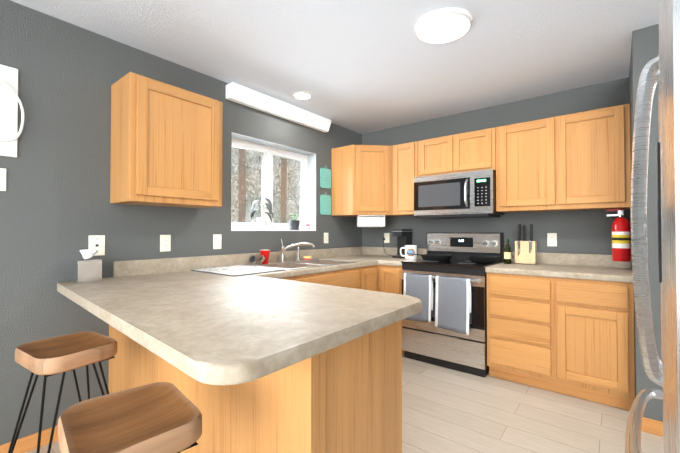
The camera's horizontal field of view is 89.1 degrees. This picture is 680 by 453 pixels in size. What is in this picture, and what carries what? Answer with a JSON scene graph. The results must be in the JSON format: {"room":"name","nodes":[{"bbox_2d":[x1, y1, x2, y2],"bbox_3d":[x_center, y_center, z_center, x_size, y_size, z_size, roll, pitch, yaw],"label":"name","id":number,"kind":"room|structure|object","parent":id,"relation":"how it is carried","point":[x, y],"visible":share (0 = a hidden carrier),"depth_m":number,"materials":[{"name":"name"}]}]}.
{"room":"kitchen","nodes":[
{"label":"kitchen","id":0,"kind":"room"},
{"bbox_2d":[0,0,361,444],"bbox_3d":[-1.549,0.014,2.268,0.200,2.440,5.600,-1,-1,39],"label":"wall","id":1,"kind":"structure","parent":0,"point":[57,208],"depth_m":2.06,"materials":[{"name":"paint"}]},
{"bbox_2d":[0,168,5,190],"bbox_3d":[-1.788,-0.247,1.800,0.016,0.118,0.072,-1,-1,39],"label":"light switch","id":2,"kind":"object","parent":1,"relation":"attached to","point":[2,179],"visible":1,"depth_m":1.82,"materials":[{"name":"beige plastic"}]},
{"bbox_2d":[0,64,23,157],"bbox_3d":[-1.792,-0.613,1.769,0.054,0.480,0.263,-1,-1,39],"label":"wall decor","id":3,"kind":"object","parent":1,"relation":"attached to","point":[10,134],"visible":1,"depth_m":1.84,"materials":[{"name":"white plastic"}]},
{"bbox_2d":[0,425,57,452],"bbox_3d":[-2.335,1.176,1.101,0.015,0.085,2.760,-1,-1,39],"label":"baseboard","id":4,"kind":"structure","parent":1,"relation":"attached to","point":[28,443],"depth_m":1.89,"materials":[{"name":"brown wood"}]},
{"bbox_2d":[89,235,104,255],"bbox_3d":[-1.511,0.118,2.147,0.008,0.125,0.085,-1,-1,39],"label":"jack","id":5,"kind":"object","parent":1,"relation":"attached to","point":[97,242],"visible":0.77,"depth_m":2.15,"materials":[{"name":"beige plastic"}]},
{"bbox_2d":[160,235,170,251],"bbox_3d":[-1.249,0.119,2.472,0.009,0.118,0.072,-1,-1,39],"label":"duplex electrical outlet","id":6,"kind":"object","parent":1,"relation":"attached to","point":[165,242],"visible":1,"depth_m":2.47,"materials":[{"name":"beige plastic"}]},
{"bbox_2d":[110,72,222,207],"bbox_3d":[-1.152,-0.525,2.348,0.324,0.760,0.610,-1,-1,39],"label":"upper cabinet","id":7,"kind":"object","parent":1,"relation":"attached to","point":[166,145],"visible":1,"depth_m":2.18,"materials":[{"name":"brown wood"}]},
{"bbox_2d":[213,234,221,248],"bbox_3d":[-0.988,0.123,2.792,0.016,0.118,0.072,-1,-1,39],"label":"light switch","id":8,"kind":"object","parent":1,"relation":"attached to","point":[217,239],"visible":1,"depth_m":2.79,"materials":[{"name":"beige plastic"}]},
{"bbox_2d":[232,137,307,229],"bbox_3d":[-0.695,-0.374,3.403,0.088,0.833,1.050,-1,-1,39],"label":"window","id":9,"kind":"structure","parent":1,"relation":"in","point":[269,153],"depth_m":3.38,"materials":[{"name":"white plastic"}]},
{"bbox_2d":[231,230,315,230],"bbox_3d":[-0.635,0.038,3.349,0.125,0.008,1.048,-1,-1,39],"label":"window sill","id":10,"kind":"structure","parent":1,"relation":"attached to","point":[273,230],"depth_m":3.26,"materials":[{"name":"white plastic"}]},
{"bbox_2d":[250,198,272,229],"bbox_3d":[-0.736,-0.118,3.223,0.096,0.299,0.242,-1,-1,39],"label":"potted plant","id":11,"kind":"object","parent":10,"relation":"on","point":[261,223],"visible":1,"depth_m":3.20,"materials":[{"name":"white"}]},
{"bbox_2d":[289,213,299,229],"bbox_3d":[-0.467,-0.052,3.560,0.116,0.175,0.118,-1,-1,39],"label":"potted plant","id":12,"kind":"object","parent":10,"relation":"on","point":[294,224],"visible":1,"depth_m":3.52,"materials":[{"name":"grey"}]},
{"bbox_2d":[231,132,315,229],"bbox_3d":[-0.635,-0.378,3.354,0.126,0.824,1.049,-1,-1,39],"label":"liner","id":13,"kind":"object","parent":1,"relation":"attached to","point":[311,201],"visible":0.64,"depth_m":3.73,"materials":[{"name":"paint"}]},
{"bbox_2d":[226,82,331,131],"bbox_3d":[-0.519,-1.109,3.323,0.102,0.115,1.250,-1,-1,39],"label":"light","id":14,"kind":"object","parent":1,"relation":"attached to","point":[242,95],"visible":1,"depth_m":3.19,"materials":[{"name":"white plastic"}]},
{"bbox_2d":[320,167,330,188],"bbox_3d":[-0.158,-0.551,3.837,0.012,0.253,0.176,-1,-1,39],"label":"potholder","id":15,"kind":"object","parent":1,"relation":"hanging from","point":[325,177],"visible":1,"depth_m":3.82,"materials":[{"name":"teal fabric"}]},
{"bbox_2d":[320,192,330,214],"bbox_3d":[-0.158,-0.256,3.833,0.012,0.253,0.176,-1,-1,39],"label":"potholder","id":16,"kind":"object","parent":1,"relation":"hanging from","point":[325,204],"visible":1,"depth_m":3.82,"materials":[{"name":"teal fabric"}]},
{"bbox_2d":[324,233,327,242],"bbox_3d":[-0.150,0.128,3.837,0.016,0.118,0.072,-1,-1,39],"label":"light switch","id":17,"kind":"object","parent":1,"relation":"attached to","point":[325,237],"visible":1,"depth_m":3.83,"materials":[{"name":"beige plastic"}]},
{"bbox_2d":[10,0,658,133],"bbox_3d":[-0.086,-1.272,1.112,3.950,0.100,5.900,-1,-1,39],"label":"ceiling","id":18,"kind":"structure","parent":0,"point":[363,66],"depth_m":2.31,"materials":[{"name":"paint"}]},
{"bbox_2d":[292,91,311,99],"bbox_3d":[-0.343,-1.189,3.143,0.184,0.008,0.184,-1,-1,39],"label":"recessed light","id":19,"kind":"object","parent":18,"relation":"in","point":[302,95],"visible":1,"depth_m":3.13,"materials":[{"name":"white plastic"}]},
{"bbox_2d":[415,7,472,42],"bbox_3d":[0.619,-1.194,2.072,0.330,0.028,0.330,-1,-1,39],"label":"recessed light","id":20,"kind":"object","parent":18,"relation":"in","point":[444,25],"visible":0.96,"depth_m":2.03,"materials":[{"name":"white plastic"}]},
{"bbox_2d":[26,354,662,452],"bbox_3d":[-0.086,1.268,1.078,3.950,0.100,5.900,-1,-1,39],"label":"floor","id":21,"kind":"structure","parent":0,"point":[446,410],"depth_m":2.21,"materials":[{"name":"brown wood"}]},
{"bbox_2d":[8,331,116,452],"bbox_3d":[-1.222,0.875,1.545,0.440,0.701,0.390,-1,-1,33],"label":"stool","id":22,"kind":"object","parent":21,"relation":"on","point":[48,357],"visible":0.96,"depth_m":1.50,"materials":[{"name":"brown wood"}]},
{"bbox_2d":[58,382,201,452],"bbox_3d":[-0.580,0.867,0.954,0.390,0.701,0.440,1,-1,-43],"label":"stool","id":23,"kind":"object","parent":21,"relation":"on","point":[161,417],"visible":1,"depth_m":0.94,"materials":[{"name":"brown wood"}]},
{"bbox_2d":[156,355,195,452],"bbox_3d":[-0.529,0.798,1.870,0.631,0.862,0.670,-1,-1,39],"label":"base cabinet","id":24,"kind":"object","parent":21,"relation":"on","point":[165,372],"depth_m":1.63,"materials":[{"name":"brown wood"}]},
{"bbox_2d":[280,275,303,281],"bbox_3d":[-0.700,0.808,2.608,0.681,0.862,0.427,-1,-1,39],"label":"base cabinet","id":25,"kind":"object","parent":21,"relation":"on","point":[296,278],"depth_m":2.62,"materials":[{"name":"brown wood"}]},
{"bbox_2d":[192,320,403,452],"bbox_3d":[-0.159,0.793,1.530,0.665,0.862,0.615,-1,-1,39],"label":"base cabinet","id":26,"kind":"object","parent":21,"relation":"on","point":[345,397],"depth_m":1.27,"materials":[{"name":"brown wood"}]},
{"bbox_2d":[62,274,421,384],"bbox_3d":[-0.403,0.337,1.497,1.223,0.047,1.023,-1,-1,39],"label":"countertop","id":27,"kind":"structure","parent":26,"relation":"on","point":[207,328],"depth_m":1.17,"materials":[{"name":"laminate"}]},
{"bbox_2d":[268,263,367,289],"bbox_3d":[-0.344,0.815,3.086,0.639,0.862,1.060,-1,-1,39],"label":"base cabinet","id":28,"kind":"object","parent":21,"relation":"on","point":[357,278],"depth_m":3.07,"materials":[{"name":"brown wood"}]},
{"bbox_2d":[57,246,388,293],"bbox_3d":[-0.459,0.307,2.932,0.660,0.147,3.191,-1,-1,39],"label":"countertop","id":29,"kind":"structure","parent":28,"relation":"on","point":[147,272],"depth_m":2.52,"materials":[{"name":"laminate"}]},
{"bbox_2d":[72,249,101,282],"bbox_3d":[-1.475,0.227,2.014,0.116,0.186,0.116,-1,-1,39],"label":"tissue box","id":30,"kind":"object","parent":29,"relation":"on","point":[86,269],"visible":1,"depth_m":1.98,"materials":[{"name":"white cardboard"}]},
{"bbox_2d":[191,265,285,275],"bbox_3d":[-0.758,0.324,2.582,0.565,0.008,0.465,-1,-1,39],"label":"drying mat","id":31,"kind":"object","parent":29,"relation":"on","point":[238,270],"visible":0.92,"depth_m":2.50,"materials":[{"name":"grey fabric"}]},
{"bbox_2d":[249,255,264,263],"bbox_3d":[-0.706,0.279,2.952,0.106,0.075,0.124,-1,-1,39],"label":"strainer","id":32,"kind":"object","parent":29,"relation":"on","point":[252,259],"visible":1,"depth_m":2.94,"materials":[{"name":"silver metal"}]},
{"bbox_2d":[259,250,269,263],"bbox_3d":[-0.658,0.267,3.031,0.094,0.120,0.094,-1,-1,39],"label":"cup","id":33,"kind":"object","parent":29,"relation":"on","point":[266,253],"visible":0.88,"depth_m":3.00,"materials":[{"name":"red plastic"}]},
{"bbox_2d":[248,239,353,269],"bbox_3d":[-0.331,0.306,3.095,0.560,0.392,0.840,-1,-1,39],"label":"sink","id":34,"kind":"object","parent":29,"relation":"in","point":[297,263],"depth_m":3.18,"materials":[{"name":"silver metal"}]},
{"bbox_2d":[303,256,310,259],"bbox_3d":[-0.329,0.316,3.465,0.086,0.034,0.086,-1,-1,39],"label":"sponge","id":35,"kind":"object","parent":29,"relation":"on","point":[306,257],"visible":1,"depth_m":3.43,"materials":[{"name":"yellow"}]},
{"bbox_2d":[382,229,411,257],"bbox_3d":[0.594,0.189,3.955,0.399,0.315,0.266,-1,-1,39],"label":"coffee maker","id":36,"kind":"object","parent":29,"relation":"on","point":[404,236],"visible":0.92,"depth_m":3.84,"materials":[{"name":"black plastic"}]},
{"bbox_2d":[320,259,375,290],"bbox_3d":[0.018,0.821,3.537,0.639,0.862,0.395,-1,-1,39],"label":"base cabinet","id":37,"kind":"object","parent":21,"relation":"on","point":[371,269],"depth_m":3.42,"materials":[{"name":"brown wood"}]},
{"bbox_2d":[381,247,426,266],"bbox_3d":[0.696,0.316,3.641,0.256,0.147,0.638,-1,-1,39],"label":"countertop","id":38,"kind":"structure","parent":37,"relation":"on","point":[386,259],"depth_m":3.82,"materials":[{"name":"laminate"}]},
{"bbox_2d":[400,245,416,259],"bbox_3d":[0.726,0.269,3.632,0.174,0.145,0.132,-1,-1,39],"label":"mug","id":39,"kind":"object","parent":38,"relation":"on","point":[411,249],"visible":0.96,"depth_m":3.57,"materials":[{"name":"white ceramic"}]},
{"bbox_2d":[401,232,503,377],"bbox_3d":[1.062,0.653,3.277,0.754,1.190,0.707,-1,-1,39],"label":"range","id":40,"kind":"object","parent":21,"relation":"on","point":[428,342],"visible":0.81,"depth_m":3.08,"materials":[{"name":"silver metal"}]},
{"bbox_2d":[403,273,432,321],"bbox_3d":[0.705,0.647,3.125,0.276,0.428,0.051,-1,-1,39],"label":"hanging towel","id":41,"kind":"object","parent":40,"relation":"hanging from","point":[419,286],"visible":0.79,"depth_m":3.08,"materials":[{"name":"grey fabric"}]},
{"bbox_2d":[407,253,451,260],"bbox_3d":[0.908,0.300,3.460,0.416,0.060,0.304,-1,-1,39],"label":"skillet","id":42,"kind":"object","parent":40,"relation":"on","point":[438,257],"visible":0.98,"depth_m":3.33,"materials":[{"name":"black metal"}]},
{"bbox_2d":[435,276,470,334],"bbox_3d":[0.954,0.659,2.925,0.296,0.459,0.051,-1,-1,39],"label":"hanging towel","id":43,"kind":"object","parent":40,"relation":"hanging from","point":[452,303],"visible":0.98,"depth_m":2.90,"materials":[{"name":"grey fabric"}]},
{"bbox_2d":[468,255,511,262],"bbox_3d":[1.371,0.296,3.201,0.359,0.060,0.299,-1,-1,39],"label":"skillet","id":44,"kind":"object","parent":40,"relation":"on","point":[483,258],"visible":1,"depth_m":3.12,"materials":[{"name":"black metal"}]},
{"bbox_2d":[486,273,634,410],"bbox_3d":[1.755,0.810,2.785,0.926,0.862,0.639,-1,-1,39],"label":"base cabinet","id":45,"kind":"object","parent":21,"relation":"on","point":[571,337],"visible":0.88,"depth_m":2.49,"materials":[{"name":"brown wood"}]},
{"bbox_2d":[485,252,632,282],"bbox_3d":[1.754,0.305,2.793,0.928,0.147,0.638,-1,-1,39],"label":"countertop","id":46,"kind":"structure","parent":45,"relation":"on","point":[597,267],"depth_m":2.77,"materials":[{"name":"laminate"}]},
{"bbox_2d":[504,239,510,263],"bbox_3d":[1.513,0.222,3.118,0.060,0.225,0.060,-1,-1,39],"label":"wine bottle","id":47,"kind":"object","parent":46,"relation":"on","point":[507,253],"visible":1,"depth_m":3.10,"materials":[{"name":"green glass"}]},
{"bbox_2d":[513,224,537,264],"bbox_3d":[1.660,0.157,3.087,0.182,0.355,0.107,-1,-1,39],"label":"knife block","id":48,"kind":"object","parent":46,"relation":"on","point":[525,252],"visible":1,"depth_m":3.05,"materials":[{"name":"brown wood"}]},
{"bbox_2d":[625,0,679,452],"bbox_3d":[1.136,0.333,0.731,0.821,1.760,0.800,-1,-1,42],"label":"refrigerator","id":49,"kind":"object","parent":21,"relation":"on","point":[662,69],"visible":1,"depth_m":0.77,"materials":[{"name":"silver metal"}]},
{"bbox_2d":[362,77,630,254],"bbox_3d":[1.713,0.029,3.338,3.950,2.440,0.150,-1,-1,39],"label":"wall","id":50,"kind":"structure","parent":0,"point":[585,232],"depth_m":3.24,"materials":[{"name":"paint"}]},
{"bbox_2d":[331,145,398,216],"bbox_3d":[0.328,-0.503,3.967,0.608,0.760,0.608,-1,-1,39],"label":"upper cabinet","id":51,"kind":"object","parent":50,"relation":"attached to","point":[361,179],"visible":0.94,"depth_m":3.75,"materials":[{"name":"brown wood"}]},
{"bbox_2d":[357,215,384,226],"bbox_3d":[0.343,-0.058,3.829,0.300,0.131,0.120,0,-1,-6],"label":"paper towel","id":52,"kind":"object","parent":51,"relation":"attached to","point":[370,220],"visible":1,"depth_m":3.78,"materials":[{"name":"white paper"}]},
{"bbox_2d":[384,233,389,242],"bbox_3d":[0.563,0.138,4.155,0.072,0.118,0.009,-1,-1,39],"label":"outlet","id":53,"kind":"object","parent":50,"relation":"attached to","point":[387,237],"visible":1,"depth_m":4.15,"materials":[{"name":"beige plastic"}]},
{"bbox_2d":[392,141,417,215],"bbox_3d":[0.776,-0.505,3.790,0.305,0.760,0.324,-1,-1,39],"label":"upper cabinet","id":54,"kind":"object","parent":50,"relation":"attached to","point":[404,164],"visible":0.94,"depth_m":3.67,"materials":[{"name":"brown wood"}]},
{"bbox_2d":[418,127,495,176],"bbox_3d":[1.193,-0.697,3.458,0.758,0.385,0.324,-1,-1,39],"label":"upper cabinet","id":55,"kind":"object","parent":50,"relation":"attached to","point":[467,151],"visible":0.92,"depth_m":3.30,"materials":[{"name":"brown wood"}]},
{"bbox_2d":[414,169,503,218],"bbox_3d":[1.151,-0.294,3.401,0.754,0.412,0.456,-1,-1,39],"label":"microwave","id":56,"kind":"object","parent":55,"relation":"attached to","point":[470,194],"visible":1,"depth_m":3.23,"materials":[{"name":"silver metal"}]},
{"bbox_2d":[547,233,556,245],"bbox_3d":[1.895,0.118,3.087,0.072,0.118,0.009,-1,-1,39],"label":"outlet","id":57,"kind":"object","parent":50,"relation":"attached to","point":[551,239],"visible":1,"depth_m":3.08,"materials":[{"name":"beige plastic"}]},
{"bbox_2d":[496,104,630,212],"bbox_3d":[1.853,-0.517,2.927,0.928,0.760,0.324,-1,-1,39],"label":"upper cabinet","id":58,"kind":"object","parent":50,"relation":"attached to","point":[580,161],"visible":0.92,"depth_m":2.76,"materials":[{"name":"brown wood"}]},
{"bbox_2d":[629,24,662,421],"bbox_3d":[2.448,0.012,2.127,0.988,2.440,0.820,-1,-1,39],"label":"wall","id":59,"kind":"structure","parent":0,"point":[645,47],"depth_m":2.07,"materials":[{"name":"paint"}]},
{"bbox_2d":[607,209,631,261],"bbox_3d":[2.136,0.065,2.645,0.146,0.398,0.118,-1,-1,39],"label":"fire extinguisher","id":60,"kind":"object","parent":59,"relation":"attached to","point":[621,236],"visible":1,"depth_m":2.60,"materials":[{"name":"red paint"}]},
{"bbox_2d":[641,417,662,436],"bbox_3d":[2.174,1.185,1.794,0.958,0.085,0.015,-1,-1,39],"label":"baseboard","id":61,"kind":"structure","parent":59,"relation":"attached to","point":[651,426],"depth_m":2.05,"materials":[{"name":"brown wood"}]},
{"label":"outside","id":62,"kind":"structure","parent":0,"visible":0},
{"bbox_2d":[232,147,299,222],"bbox_3d":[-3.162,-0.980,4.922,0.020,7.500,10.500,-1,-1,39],"label":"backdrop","id":63,"kind":"structure","parent":62,"point":[283,201],"depth_m":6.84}
]}

